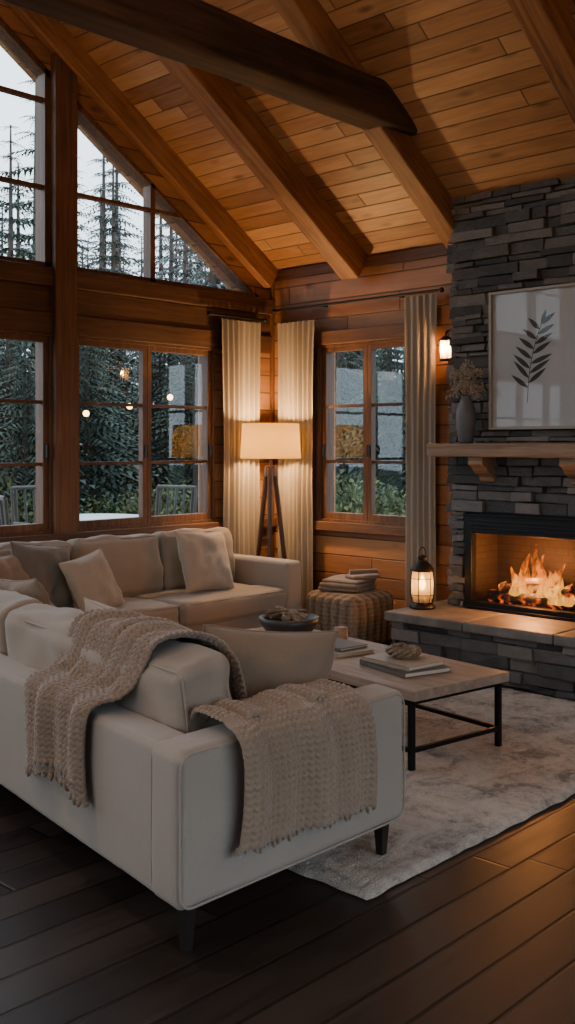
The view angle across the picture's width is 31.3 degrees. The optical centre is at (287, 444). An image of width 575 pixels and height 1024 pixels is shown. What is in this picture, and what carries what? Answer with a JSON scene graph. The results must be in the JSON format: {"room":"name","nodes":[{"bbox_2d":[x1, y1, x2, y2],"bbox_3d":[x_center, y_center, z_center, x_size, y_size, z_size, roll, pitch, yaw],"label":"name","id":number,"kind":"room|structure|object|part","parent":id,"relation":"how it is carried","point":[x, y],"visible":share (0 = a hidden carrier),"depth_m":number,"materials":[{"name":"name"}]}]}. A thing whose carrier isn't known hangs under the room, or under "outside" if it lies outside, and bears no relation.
{"room":"cabin living room","nodes":[
{"label":"cabin living room","id":0,"kind":"room"},
{"bbox_2d":[0,0,269,556],"bbox_3d":[-3.310,-1.498,6.306,0.200,6.197,9.400,0,0,43],"label":"wall","id":1,"kind":"structure","parent":0,"point":[7,15],"depth_m":8.96,"materials":[{"name":"brown wood"}]},
{"bbox_2d":[0,18,50,266],"bbox_3d":[-2.525,-2.750,7.077,0.120,2.820,2.000,0,0,43],"label":"window","id":2,"kind":"structure","parent":1,"relation":"in","point":[7,35],"depth_m":7.73,"materials":[{"name":"brown wood"}]},
{"bbox_2d":[0,329,51,536],"bbox_3d":[-2.526,-0.085,7.078,0.195,1.510,2.000,0,0,43],"label":"window","id":3,"kind":"structure","parent":1,"relation":"in","point":[43,525],"depth_m":7.73,"materials":[{"name":"brown wood"}]},
{"bbox_2d":[36,52,76,533],"bbox_3d":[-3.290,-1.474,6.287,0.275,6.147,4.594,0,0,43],"label":"wooden post","id":4,"kind":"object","parent":1,"relation":"attached to","point":[63,79],"depth_m":7.77,"materials":[{"name":"brown wood"}]},
{"bbox_2d":[0,260,274,353],"bbox_3d":[-3.294,-1.090,6.290,0.245,0.500,9.000,0,0,43],"label":"horizontal wooden beam","id":5,"kind":"structure","parent":1,"relation":"attached to","point":[108,307],"depth_m":8.27,"materials":[{"name":"brown wood"}]},
{"bbox_2d":[207,311,266,322],"bbox_3d":[-0.464,-1.130,9.078,0.117,0.044,0.724,0,0,43],"label":"curtain rod","id":6,"kind":"object","parent":5,"relation":"attached to","point":[209,313],"depth_m":9.02,"materials":[{"name":"black metal"}]},
{"bbox_2d":[0,517,276,542],"bbox_3d":[-3.212,0.770,6.213,0.070,0.200,9.000,0,0,43],"label":"trim","id":7,"kind":"structure","parent":1,"relation":"attached to","point":[65,537],"depth_m":8.15,"materials":[{"name":"brown wood"}]},
{"bbox_2d":[77,336,214,531],"bbox_3d":[-1.199,-0.085,8.479,0.195,1.510,1.466,0,0,43],"label":"window","id":8,"kind":"structure","parent":1,"relation":"in","point":[206,407],"depth_m":8.45,"materials":[{"name":"brown wood"}]},
{"bbox_2d":[77,102,256,296],"bbox_3d":[-1.005,-2.018,8.680,0.120,1.356,2.023,0,0,43],"label":"window","id":9,"kind":"structure","parent":1,"relation":"in","point":[151,194],"depth_m":8.47,"materials":[{"name":"brown wood"}]},
{"bbox_2d":[222,319,260,555],"bbox_3d":[-0.416,0.240,9.078,0.072,2.680,0.478,0,0,43],"label":"curtain","id":10,"kind":"object","parent":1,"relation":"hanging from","point":[241,340],"visible":0.62,"depth_m":9.09,"materials":[{"name":"fabric"}]},
{"bbox_2d":[0,641,574,1023],"bbox_3d":[-0.479,1.650,3.623,8.000,0.100,9.400,0,0,43],"label":"floor","id":11,"kind":"structure","parent":0,"point":[485,934],"depth_m":3.30,"materials":[{"name":"brown wood"}]},
{"bbox_2d":[0,527,404,951],"bbox_3d":[-0.436,1.136,5.990,4.137,0.928,4.035,0,0,43],"label":"sectional sofa","id":12,"kind":"object","parent":11,"relation":"on","point":[165,795],"visible":0.69,"depth_m":3.57,"materials":[{"name":"fabric"}]},
{"bbox_2d":[0,554,29,580],"bbox_3d":[-1.803,0.920,6.586,0.224,0.422,0.494,0,0,25],"label":"throw pillow","id":13,"kind":"object","parent":12,"relation":"on","point":[11,568],"visible":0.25,"depth_m":6.61,"materials":[{"name":"brown fabric"}]},
{"bbox_2d":[0,589,42,655],"bbox_3d":[-1.438,0.945,5.049,0.336,0.474,0.809,0,0,-39],"label":"cushion","id":14,"kind":"object","parent":12,"relation":"on","point":[9,600],"depth_m":4.74,"materials":[{"name":"fabric"}]},
{"bbox_2d":[0,578,55,606],"bbox_3d":[-1.296,0.880,5.231,0.260,0.459,0.488,0,0,-35],"label":"throw pillow","id":15,"kind":"object","parent":12,"relation":"on","point":[33,588],"visible":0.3,"depth_m":5.07,"materials":[{"name":"beige fabric"}]},
{"bbox_2d":[0,540,73,601],"bbox_3d":[-1.853,0.920,7.129,0.331,0.509,0.799,0,0,43],"label":"cushion","id":16,"kind":"object","parent":12,"relation":"on","point":[5,548],"depth_m":7.23,"materials":[{"name":"fabric"}]},
{"bbox_2d":[10,542,73,607],"bbox_3d":[-1.639,0.900,6.900,0.232,0.527,0.569,0,0,32],"label":"throw pillow","id":17,"kind":"object","parent":12,"relation":"on","point":[39,562],"visible":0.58,"depth_m":6.86,"materials":[{"name":"grey fabric"}]},
{"bbox_2d":[5,603,83,669],"bbox_3d":[-0.946,0.950,4.410,0.329,0.481,0.820,0,0,-36],"label":"cushion","id":18,"kind":"object","parent":12,"relation":"on","point":[36,634],"depth_m":4.37,"materials":[{"name":"fabric"}]},
{"bbox_2d":[58,548,125,611],"bbox_3d":[-1.333,0.950,7.022,0.238,0.454,0.490,0,0,33],"label":"throw pillow","id":19,"kind":"object","parent":12,"relation":"on","point":[90,576],"visible":0.77,"depth_m":6.96,"materials":[{"name":"beige fabric"}]},
{"bbox_2d":[83,597,115,611],"bbox_3d":[-0.711,0.900,4.542,0.465,0.426,0.261,0,0,43],"label":"throw pillow","id":20,"kind":"object","parent":12,"relation":"on","point":[89,604],"visible":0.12,"depth_m":4.57,"materials":[{"name":"beige fabric"}]},
{"bbox_2d":[66,534,163,597],"bbox_3d":[-1.310,0.922,7.715,0.328,0.509,0.825,0,0,43],"label":"cushion","id":21,"kind":"object","parent":12,"relation":"on","point":[136,561],"depth_m":7.69,"materials":[{"name":"fabric"}]},
{"bbox_2d":[24,608,246,808],"bbox_3d":[-0.582,0.960,3.841,0.610,0.628,0.818,0,0,-37],"label":"knit throw blanket","id":22,"kind":"object","parent":12,"relation":"on","point":[60,698],"visible":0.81,"depth_m":3.76,"materials":[{"name":"beige fabric"}]},
{"bbox_2d":[81,639,231,733],"bbox_3d":[-0.486,0.941,3.800,0.323,0.466,0.778,0,0,-39],"label":"cushion","id":23,"kind":"object","parent":12,"relation":"on","point":[177,678],"depth_m":3.52,"materials":[{"name":"fabric"}]},
{"bbox_2d":[153,527,234,589],"bbox_3d":[-0.763,0.922,8.282,0.333,0.508,0.773,0,0,43],"label":"cushion","id":24,"kind":"object","parent":12,"relation":"on","point":[173,578],"depth_m":8.00,"materials":[{"name":"fabric"}]},
{"bbox_2d":[174,531,234,592],"bbox_3d":[-0.639,0.900,7.963,0.529,0.493,0.263,0,0,-41],"label":"throw pillow","id":25,"kind":"object","parent":12,"relation":"on","point":[204,559],"visible":1,"depth_m":7.87,"materials":[{"name":"beige fabric"}]},
{"bbox_3d":[-0.274,1.179,8.487,0.930,0.514,0.188,0,0,43],"label":"arm short","id":26,"kind":"part","parent":12,"relation":"part of","materials":[{"name":"beige fabric"}]},
{"bbox_2d":[203,624,338,697],"bbox_3d":[-0.095,0.945,3.978,0.644,0.553,0.295,0,0,-21],"label":"throw pillow","id":27,"kind":"object","parent":12,"relation":"on","point":[267,659],"visible":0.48,"depth_m":3.88,"materials":[{"name":"beige fabric"}]},
{"bbox_2d":[189,679,377,857],"bbox_3d":[-0.017,1.094,3.556,0.344,0.469,0.701,0,0,43],"label":"knit throw blanket","id":28,"kind":"object","parent":12,"relation":"on","point":[310,754],"visible":0.99,"depth_m":3.46,"materials":[{"name":"beige fabric"}]},
{"bbox_2d":[240,423,300,558],"bbox_3d":[-0.146,0.708,8.873,0.524,1.787,0.524,0,0,43],"label":"tripod floor lamp","id":29,"kind":"object","parent":11,"relation":"on","point":[270,441],"visible":0.94,"depth_m":8.72,"materials":[{"name":"beige fabric"}]},
{"bbox_3d":[-0.146,-0.035,8.873,0.524,0.300,0.524,0,0,43],"label":"lamp shade","id":30,"kind":"part","parent":29,"relation":"part of","materials":[{"name":"fabric"}]},
{"bbox_2d":[306,569,392,644],"bbox_3d":[0.500,1.304,8.232,0.574,0.612,0.574,0,0,43],"label":"woven pouf","id":31,"kind":"object","parent":11,"relation":"on","point":[351,600],"visible":0.82,"depth_m":8.05,"materials":[{"name":"brown wicker"}]},
{"bbox_2d":[318,574,376,591],"bbox_3d":[0.489,1.113,8.249,0.357,0.117,0.397,0,0,30],"label":"folded throw","id":32,"kind":"object","parent":31,"relation":"on","point":[342,582],"depth_m":8.13,"materials":[{"name":"beige fabric"}]},
{"bbox_2d":[287,687,574,899],"bbox_3d":[0.228,1.581,5.721,3.014,0.029,3.032,0,0,43],"label":"area rug","id":33,"kind":"object","parent":11,"relation":"on","point":[460,795],"visible":0.24,"depth_m":4.73,"materials":[{"name":"fabric"}]},
{"bbox_2d":[247,627,508,770],"bbox_3d":[0.305,1.376,5.840,0.698,0.392,1.850,0,0,-39],"label":"coffee table","id":34,"kind":"object","parent":33,"relation":"on","point":[464,677],"visible":0.48,"depth_m":5.25,"materials":[{"name":"brown wood"}]},
{"bbox_2d":[259,605,318,631],"bbox_3d":[0.009,1.084,6.232,0.366,0.190,0.366,0,0,43],"label":"decorative bowl","id":35,"kind":"object","parent":34,"relation":"on","point":[281,619],"visible":0.79,"depth_m":6.14,"materials":[{"name":"grey ceramic"}]},
{"bbox_2d":[333,624,347,639],"bbox_3d":[0.322,1.125,6.184,0.090,0.110,0.090,0,0,43],"label":"glass candle","id":36,"kind":"object","parent":34,"relation":"on","point":[343,630],"visible":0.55,"depth_m":6.15,"materials":[{"name":"brown glass"}]},
{"bbox_2d":[334,638,374,657],"bbox_3d":[0.288,1.159,5.889,0.264,0.041,0.366,0,0,-33],"label":"book stack","id":37,"kind":"object","parent":34,"relation":"on","point":[343,647],"visible":0.59,"depth_m":5.79,"materials":[{"name":"beige paper"}]},
{"bbox_2d":[360,652,450,678],"bbox_3d":[0.616,1.155,5.420,0.311,0.049,0.404,0,0,-31],"label":"book stack","id":38,"kind":"object","parent":34,"relation":"on","point":[420,665],"visible":0.83,"depth_m":5.33,"materials":[{"name":"beige paper"}]},
{"bbox_2d":[385,642,421,658],"bbox_3d":[0.617,1.096,5.464,0.196,0.064,0.189,0,0,43],"label":"ornament","id":39,"kind":"object","parent":38,"relation":"on","point":[401,650],"visible":1,"depth_m":5.40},
{"bbox_3d":[0.305,1.401,5.840,0.668,0.342,1.778,0,0,-39],"label":"metal frame","id":40,"kind":"part","parent":34,"relation":"part of","materials":[{"name":"black metal"}]},
{"bbox_2d":[384,177,574,699],"bbox_3d":[1.755,-0.122,7.054,2.068,3.455,0.950,0,0,43],"label":"stone fireplace","id":41,"kind":"object","parent":11,"relation":"on","point":[511,505],"visible":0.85,"depth_m":7.31,"materials":[{"name":"black stone"}]},
{"bbox_2d":[409,547,435,609],"bbox_3d":[0.993,0.974,7.546,0.194,0.449,0.194,0,0,43],"label":"candle lantern","id":42,"kind":"object","parent":41,"relation":"on","point":[421,584],"visible":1,"depth_m":7.48,"materials":[{"name":"grey metal"}]},
{"bbox_3d":[0.993,1.038,7.546,0.164,0.230,0.164,0,0,43],"label":"lantern glass","id":43,"kind":"part","parent":42,"relation":"part of","materials":[{"name":"clear glass"}]},
{"bbox_2d":[445,359,486,442],"bbox_3d":[1.290,-0.318,7.423,0.316,0.612,0.238,0,0,34],"label":"vase","id":44,"kind":"object","parent":41,"relation":"on","point":[465,413],"visible":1,"depth_m":7.38,"materials":[{"name":"grey ceramic"}]},
{"bbox_2d":[427,443,574,457],"bbox_3d":[1.657,0.038,7.136,1.495,0.102,0.287,0,0,43],"label":"mantel shelf","id":45,"kind":"object","parent":41,"relation":"attached to","point":[450,450],"depth_m":7.11,"materials":[{"name":"brown wood"}]},
{"bbox_3d":[1.685,0.854,7.245,1.020,0.692,0.085,0,0,43],"label":"insert frame","id":46,"kind":"part","parent":41,"relation":"part of","materials":[{"name":"black metal"}]},
{"bbox_2d":[488,578,574,610],"bbox_3d":[1.807,0.926,7.387,0.752,0.493,0.296,0,0,43],"label":"firewood logs","id":47,"kind":"object","parent":41,"relation":"in","point":[534,592],"visible":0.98,"depth_m":7.33},
{"bbox_2d":[489,282,574,429],"bbox_3d":[1.728,-0.605,7.159,0.730,0.990,0.040,0,0,43],"label":"framed botanical print","id":48,"kind":"object","parent":41,"relation":"attached to","point":[532,330],"visible":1,"depth_m":7.18,"materials":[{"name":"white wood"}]},
{"bbox_2d":[0,0,574,289],"bbox_3d":[-0.661,-3.107,3.795,8.500,3.280,9.400,0,0,43],"label":"ceiling","id":49,"kind":"structure","parent":0,"point":[486,113],"depth_m":7.27,"materials":[{"name":"brown wood"}]},
{"bbox_2d":[5,2,278,287],"bbox_3d":[-1.690,-3.019,7.797,0.090,3.162,4.607,0,0,43],"label":"rafter","id":50,"kind":"object","parent":49,"relation":"attached to","point":[51,33],"visible":1,"depth_m":8.33,"materials":[{"name":"brown wood"}]},
{"bbox_2d":[1,0,416,135],"bbox_3d":[-1.626,-2.351,4.710,0.272,0.318,7.900,0,0,43],"label":"tie beam","id":51,"kind":"structure","parent":49,"relation":"attached to","point":[199,34],"depth_m":5.98,"materials":[{"name":"brown wood"}]},
{"bbox_2d":[155,54,367,279],"bbox_3d":[-0.968,-3.003,7.098,0.190,3.195,4.629,0,0,43],"label":"rafter","id":52,"kind":"object","parent":49,"relation":"attached to","point":[216,96],"visible":0.84,"depth_m":7.90,"materials":[{"name":"brown wood"}]},
{"bbox_2d":[269,0,453,247],"bbox_3d":[-0.149,-3.024,6.341,0.170,3.154,4.601,0,0,43],"label":"rafter","id":53,"kind":"object","parent":49,"relation":"attached to","point":[307,20],"visible":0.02,"depth_m":7.22,"materials":[{"name":"brown wood"}]},
{"bbox_2d":[506,0,574,125],"bbox_3d":[0.919,-3.011,5.317,0.190,3.179,4.618,0,0,43],"label":"rafter","id":54,"kind":"object","parent":49,"relation":"attached to","point":[548,26],"visible":1,"depth_m":5.92,"materials":[{"name":"brown wood"}]},
{"bbox_2d":[275,255,453,609],"bbox_3d":[2.757,0.000,6.893,7.800,3.200,0.200,0,0,43],"label":"wall","id":55,"kind":"structure","parent":0,"point":[334,553],"depth_m":8.65,"materials":[{"name":"brown wood"}]},
{"bbox_2d":[270,282,318,557],"bbox_3d":[0.474,0.010,8.895,1.730,3.180,0.035,0,0,43],"label":"trim","id":56,"kind":"structure","parent":55,"relation":"attached to","point":[272,288],"depth_m":9.11,"materials":[{"name":"brown wood"}]},
{"bbox_2d":[272,287,443,312],"bbox_3d":[0.578,-1.220,8.730,1.874,0.044,0.132,0,0,43],"label":"curtain rod","id":57,"kind":"object","parent":55,"relation":"attached to","point":[441,289],"depth_m":8.61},
{"bbox_2d":[277,320,313,612],"bbox_3d":[0.079,0.240,9.141,0.444,2.680,0.074,0,0,41],"label":"curtain","id":58,"kind":"object","parent":57,"relation":"hanging from","point":[295,339],"visible":0.72,"depth_m":9.11,"materials":[{"name":"fabric"}]},
{"bbox_2d":[404,294,436,606],"bbox_3d":[1.067,0.190,8.221,0.318,2.780,0.054,0,0,43],"label":"curtain","id":59,"kind":"object","parent":57,"relation":"hanging from","point":[420,311],"visible":0.84,"depth_m":8.22,"materials":[{"name":"fabric"}]},
{"bbox_2d":[274,244,446,536],"bbox_3d":[2.592,-0.425,6.864,7.600,2.350,0.070,0,0,43],"label":"trim","id":60,"kind":"structure","parent":55,"relation":"attached to","point":[391,331],"depth_m":8.67,"materials":[{"name":"brown wood"}]},
{"bbox_2d":[319,338,405,526],"bbox_3d":[0.721,-0.105,8.771,1.060,1.550,0.195,0,0,43],"label":"window","id":61,"kind":"structure","parent":55,"relation":"in","point":[326,352],"depth_m":8.80,"materials":[{"name":"brown wood"}]},
{"bbox_2d":[438,330,451,363],"bbox_3d":[1.258,-0.774,8.059,0.120,0.269,0.170,0,0,43],"label":"wall sconce","id":62,"kind":"object","parent":55,"relation":"attached to","point":[444,348],"visible":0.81,"depth_m":8.01,"materials":[{"name":"white glass"}]},
{"bbox_3d":[1.241,-0.750,8.041,0.086,0.140,0.086,0,0,43],"label":"glass","id":63,"kind":"part","parent":62,"relation":"part of","materials":[{"name":"white glass"}]},
{"label":"outside","id":64,"kind":"structure","parent":0,"visible":0},
{"bbox_3d":[-0.332,1.965,16.572,110.000,1.928,110.000,0,0,43],"label":"ground","id":65,"kind":"structure","parent":64,"visible":0},
{"bbox_2d":[0,80,405,524],"bbox_3d":[-2.556,-6.029,29.191,47.313,17.566,35.426,0,0,1],"label":"conifer forest","id":66,"kind":"object","parent":65,"relation":"on","point":[106,374],"visible":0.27,"depth_m":19.65,"materials":[{"name":"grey plant"}]},
{"bbox_2d":[0,446,405,524],"bbox_3d":[-1.835,0.985,15.120,19.831,2.863,11.843,0,0,0],"label":"bushes","id":67,"kind":"object","parent":65,"relation":"on","point":[346,505],"visible":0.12,"depth_m":16.33,"materials":[{"name":"green plant"}]},
{"bbox_3d":[-1.835,1.690,8.008,10.400,0.100,11.500,0,0,43],"label":"deck","id":68,"kind":"object","parent":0,"visible":0},
{"bbox_2d":[0,495,9,525],"bbox_3d":[-2.723,1.075,10.721,0.685,1.127,0.668,0,0,-32],"label":"patio chair","id":69,"kind":"object","parent":68,"relation":"on","point":[4,504],"visible":0.09,"depth_m":10.30,"materials":[{"name":"wood"}]},
{"bbox_2d":[10,485,35,524],"bbox_3d":[-2.983,1.075,12.746,0.685,1.127,0.668,0,0,43],"label":"patio chair","id":70,"kind":"object","parent":68,"relation":"on","point":[13,490],"visible":0.15,"depth_m":12.76,"materials":[{"name":"wood"}]},
{"bbox_2d":[80,406,108,416],"bbox_3d":[-2.607,-0.450,13.735,0.080,0.143,0.454,0,0,43],"label":"string lights","id":71,"kind":"object","parent":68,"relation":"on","point":[86,413],"depth_m":13.63,"materials":[{"name":"grey metal"}]},
{"bbox_2d":[80,514,138,519],"bbox_3d":[-2.220,1.235,11.817,1.220,0.810,1.220,0,0,43],"label":"patio table","id":72,"kind":"object","parent":68,"relation":"on","point":[82,516],"visible":0.28,"depth_m":11.90,"materials":[{"name":"grey"}]},
{"bbox_2d":[153,384,197,512],"bbox_3d":[-1.633,0.051,14.763,0.080,1.877,0.824,0,0,43],"label":"string lights","id":73,"kind":"object","parent":68,"relation":"on","point":[195,432],"depth_m":15.03,"materials":[{"name":"grey metal"}]},
{"bbox_2d":[155,485,196,515],"bbox_3d":[-1.585,1.075,12.788,0.668,1.127,0.685,0,0,33],"label":"patio chair","id":74,"kind":"object","parent":68,"relation":"on","point":[193,489],"visible":0.14,"depth_m":13.03,"materials":[{"name":"wood"}]}
]}

